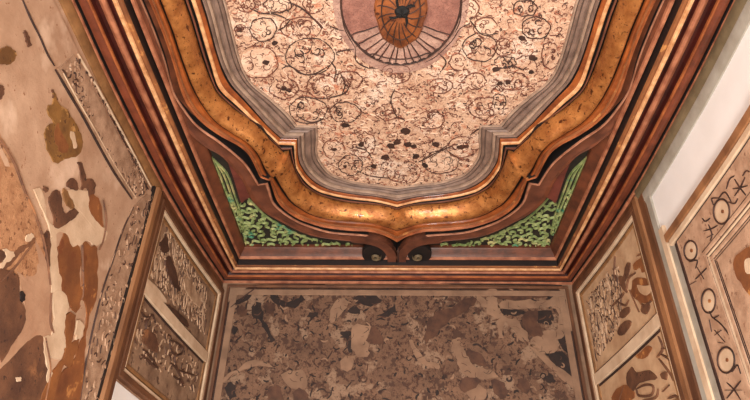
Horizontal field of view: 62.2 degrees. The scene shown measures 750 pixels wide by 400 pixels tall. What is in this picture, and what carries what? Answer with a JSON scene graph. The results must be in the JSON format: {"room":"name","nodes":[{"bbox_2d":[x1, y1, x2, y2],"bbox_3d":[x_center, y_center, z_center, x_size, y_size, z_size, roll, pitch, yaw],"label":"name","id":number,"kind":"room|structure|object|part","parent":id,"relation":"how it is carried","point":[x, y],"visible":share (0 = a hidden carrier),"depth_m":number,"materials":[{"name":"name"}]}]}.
{"room":"historic interior","nodes":[
{"label":"historic interior","id":0,"kind":"room"},
{"bbox_2d":[54,0,151,399],"bbox_3d":[-1.288,0.507,1.370,0.217,3.900,5.170,0,-35,2],"label":"wall","id":1,"kind":"structure","parent":0,"point":[57,3],"depth_m":2.60,"materials":[{"name":"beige paint"}]},
{"bbox_2d":[0,0,152,399],"bbox_3d":[-1.240,0.286,1.907,0.034,2.279,2.198,0,-35,1],"label":"wall mural","id":2,"kind":"object","parent":1,"relation":"attached to","point":[75,199],"visible":0.98,"depth_m":2.40,"materials":[{"name":"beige paint"}]},
{"bbox_2d":[58,0,162,190],"bbox_3d":[-1.225,-1.198,1.849,0.036,0.055,4.000,1,-35,1],"label":"trim","id":3,"kind":"structure","parent":1,"relation":"attached to","point":[67,6],"depth_m":2.81,"materials":[{"name":"beige wood"}]},
{"bbox_2d":[111,381,138,399],"bbox_3d":[-1.192,2.220,2.650,0.022,2.565,1.110,-3,-35,5],"label":"wall","id":4,"kind":"structure","parent":1,"relation":"attached to","point":[120,393],"depth_m":2.98,"materials":[{"name":"white paint"}]},
{"bbox_2d":[96,185,162,399],"bbox_3d":[-1.229,1.426,2.419,0.038,3.600,0.115,0,-35,2],"label":"trim","id":5,"kind":"structure","parent":1,"relation":"attached to","point":[107,385],"depth_m":3.06,"materials":[{"name":"brown wood"}]},
{"bbox_2d":[117,199,224,399],"bbox_3d":[-1.154,0.730,3.663,0.045,1.010,1.131,-3,-35,5],"label":"carved wall panel","id":6,"kind":"object","parent":1,"relation":"attached to","point":[168,354],"visible":1,"depth_m":3.60,"materials":[{"name":"brown wood"}]},
{"bbox_3d":[-1.189,0.854,3.282,0.010,0.013,0.209,-2,-35,5],"label":"carved stem","id":7,"kind":"part","parent":6,"relation":"part of","materials":[{"name":"brown wood"}]},
{"bbox_3d":[-1.188,0.842,3.300,0.010,0.030,0.224,-2,-35,5],"label":"carved stem","id":8,"kind":"part","parent":6,"relation":"part of","materials":[{"name":"brown wood"}]},
{"bbox_3d":[-1.194,0.659,3.312,0.010,0.115,0.105,-2,-35,5],"label":"carved stem","id":9,"kind":"part","parent":6,"relation":"part of","materials":[{"name":"brown wood"}]},
{"bbox_3d":[-1.160,0.742,3.654,0.033,0.070,1.010,-3,-35,5],"label":"rail","id":10,"kind":"part","parent":6,"relation":"part of","materials":[{"name":"beige paint"}]},
{"bbox_3d":[-1.151,1.014,3.619,0.011,0.071,0.225,-3,-35,6],"label":"carved stem","id":11,"kind":"part","parent":6,"relation":"part of","materials":[{"name":"brown wood"}]},
{"bbox_3d":[-1.159,0.860,3.621,0.011,0.092,0.215,-3,-35,6],"label":"carved stem","id":12,"kind":"part","parent":6,"relation":"part of","materials":[{"name":"brown wood"}]},
{"bbox_3d":[-1.149,1.050,3.628,0.010,0.023,0.168,-3,-35,6],"label":"carved stem","id":13,"kind":"part","parent":6,"relation":"part of","materials":[{"name":"brown wood"}]},
{"bbox_2d":[162,191,222,286],"bbox_3d":[-1.153,0.294,3.978,0.028,0.055,1.145,-3,-35,5],"label":"trim","id":14,"kind":"structure","parent":1,"relation":"attached to","point":[207,263],"depth_m":3.93,"materials":[{"name":"brown wood"}]},
{"bbox_2d":[72,0,734,284],"bbox_3d":[0.099,-0.951,2.356,2.695,0.176,5.170,0,-35,2],"label":"trim","id":15,"kind":"structure","parent":1,"relation":"attached to","point":[685,32],"depth_m":3.38,"materials":[{"name":"red wood"}]},
{"bbox_2d":[206,284,591,399],"bbox_3d":[0.127,2.026,3.499,2.740,3.900,0.120,0,-35,2],"label":"wall","id":16,"kind":"structure","parent":0,"point":[575,314],"depth_m":4.17,"materials":[{"name":"paint"}]},
{"bbox_2d":[208,283,587,399],"bbox_3d":[0.128,1.551,3.740,2.482,2.355,0.030,0,-35,2],"label":"wall panel","id":17,"kind":"object","parent":16,"relation":"attached to","point":[463,341],"visible":1,"depth_m":4.16,"materials":[{"name":"paint"}]},
{"bbox_2d":[652,25,749,229],"bbox_3d":[1.428,0.509,1.297,0.217,3.900,5.170,0,-35,2],"label":"wall","id":18,"kind":"structure","parent":0,"point":[728,103],"depth_m":2.71,"materials":[{"name":"white paint"}]},
{"bbox_2d":[572,198,632,288],"bbox_3d":[1.432,0.317,3.937,0.026,0.055,1.075,3,-35,-2],"label":"trim","id":19,"kind":"structure","parent":18,"relation":"attached to","point":[630,203],"depth_m":3.90,"materials":[{"name":"brown wood"}]},
{"bbox_2d":[572,204,684,399],"bbox_3d":[1.416,0.783,3.566,0.044,1.135,1.070,3,-35,-2],"label":"carved wall panel","id":20,"kind":"object","parent":18,"relation":"attached to","point":[628,355],"visible":0.97,"depth_m":3.56,"materials":[{"name":"brown wood"}]},
{"bbox_3d":[1.435,0.410,3.714,0.010,0.139,0.069,2,-35,-2],"label":"carved stem","id":21,"kind":"part","parent":20,"relation":"part of","materials":[{"name":"paint"}]},
{"bbox_3d":[1.428,0.590,3.659,0.010,0.016,0.191,3,-35,-2],"label":"carved stem","id":22,"kind":"part","parent":20,"relation":"part of","materials":[{"name":"paint"}]},
{"bbox_3d":[1.431,0.584,3.595,0.010,0.087,0.150,3,-35,-2],"label":"carved stem","id":23,"kind":"part","parent":20,"relation":"part of","materials":[{"name":"paint"}]},
{"bbox_3d":[1.420,0.864,3.520,0.032,0.070,0.930,3,-35,-2],"label":"rail","id":24,"kind":"part","parent":20,"relation":"part of","materials":[{"name":"beige paint"}]},
{"bbox_3d":[1.439,0.455,3.506,0.010,0.059,0.165,2,-35,-1],"label":"carved stem","id":25,"kind":"part","parent":20,"relation":"part of","materials":[{"name":"paint"}]},
{"bbox_3d":[1.436,0.559,3.448,0.010,0.158,0.051,2,-35,-1],"label":"carved stem","id":26,"kind":"part","parent":20,"relation":"part of","materials":[{"name":"paint"}]},
{"bbox_3d":[1.441,0.534,3.319,0.010,0.073,0.146,2,-35,-1],"label":"carved stem","id":27,"kind":"part","parent":20,"relation":"part of","materials":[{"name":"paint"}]},
{"bbox_3d":[1.423,1.006,3.276,0.011,0.086,0.201,2,-35,-2],"label":"carved stem","id":28,"kind":"part","parent":20,"relation":"part of","materials":[{"name":"paint"}]},
{"bbox_3d":[1.425,1.019,3.208,0.010,0.037,0.190,2,-35,-2],"label":"carved stem","id":29,"kind":"part","parent":20,"relation":"part of","materials":[{"name":"paint"}]},
{"bbox_3d":[1.437,0.741,3.153,0.010,0.089,0.090,2,-35,-1],"label":"carved stem","id":30,"kind":"part","parent":20,"relation":"part of","materials":[{"name":"paint"}]},
{"bbox_3d":[1.436,0.836,3.068,0.011,0.145,0.091,2,-35,-1],"label":"carved stem","id":31,"kind":"part","parent":20,"relation":"part of","materials":[{"name":"paint"}]},
{"bbox_2d":[632,194,720,399],"bbox_3d":[1.427,1.406,2.333,0.032,3.620,0.276,1,-35,0],"label":"trim","id":32,"kind":"structure","parent":18,"relation":"attached to","point":[693,365],"depth_m":2.97,"materials":[{"name":"brown wood"}]},
{"bbox_3d":[1.424,1.474,2.430,0.034,3.620,0.040,0,-35,2],"label":"post","id":33,"kind":"part","parent":32,"relation":"part of","materials":[{"name":"brown wood"}]},
{"bbox_2d":[634,0,749,201],"bbox_3d":[1.392,-1.158,1.777,0.042,0.120,4.041,0,-35,2],"label":"trim","id":34,"kind":"structure","parent":18,"relation":"attached to","point":[736,24],"depth_m":2.75,"materials":[{"name":"beige paint"}]},
{"bbox_2d":[664,105,749,399],"bbox_3d":[1.399,0.562,1.683,0.042,2.255,1.861,-1,-35,2],"label":"wall panel","id":35,"kind":"object","parent":18,"relation":"attached to","point":[710,235],"visible":1,"depth_m":2.56,"materials":[{"name":"brown wood"}]},
{"bbox_3d":[0.119,-1.125,2.557,2.940,0.100,5.300,0,-35,2],"label":"ceiling","id":36,"kind":"structure","parent":0,"visible":0},
{"bbox_2d":[210,150,365,245],"bbox_3d":[-0.514,0.021,3.882,0.890,0.034,1.222,0,-35,2],"label":"carved spandrel","id":37,"kind":"object","parent":36,"relation":"attached to","point":[255,226],"visible":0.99,"depth_m":4.08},
{"bbox_2d":[226,0,575,186],"bbox_3d":[0.109,-0.840,2.748,1.584,0.089,2.736,0,-35,2],"label":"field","id":38,"kind":"object","parent":36,"relation":"attached to","point":[397,93],"visible":1,"depth_m":3.06,"materials":[{"name":"paint"}]},
{"bbox_2d":[139,0,665,262],"bbox_3d":[0.108,-0.782,2.707,2.284,0.230,4.256,0,-35,2],"label":"frame","id":39,"kind":"object","parent":36,"relation":"attached to","point":[257,138],"visible":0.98,"depth_m":3.36,"materials":[{"name":"brown wood"}]},
{"bbox_3d":[0.109,-0.844,2.751,1.659,0.026,2.812,0,-35,2],"label":"grey moulding","id":40,"kind":"part","parent":39,"relation":"part of","materials":[{"name":"paint"}]},
{"bbox_2d":[427,150,588,246],"bbox_3d":[0.791,0.023,3.847,0.890,0.034,1.222,0,-35,2],"label":"carved spandrel","id":41,"kind":"object","parent":36,"relation":"attached to","point":[539,227],"visible":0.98,"depth_m":4.03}
]}

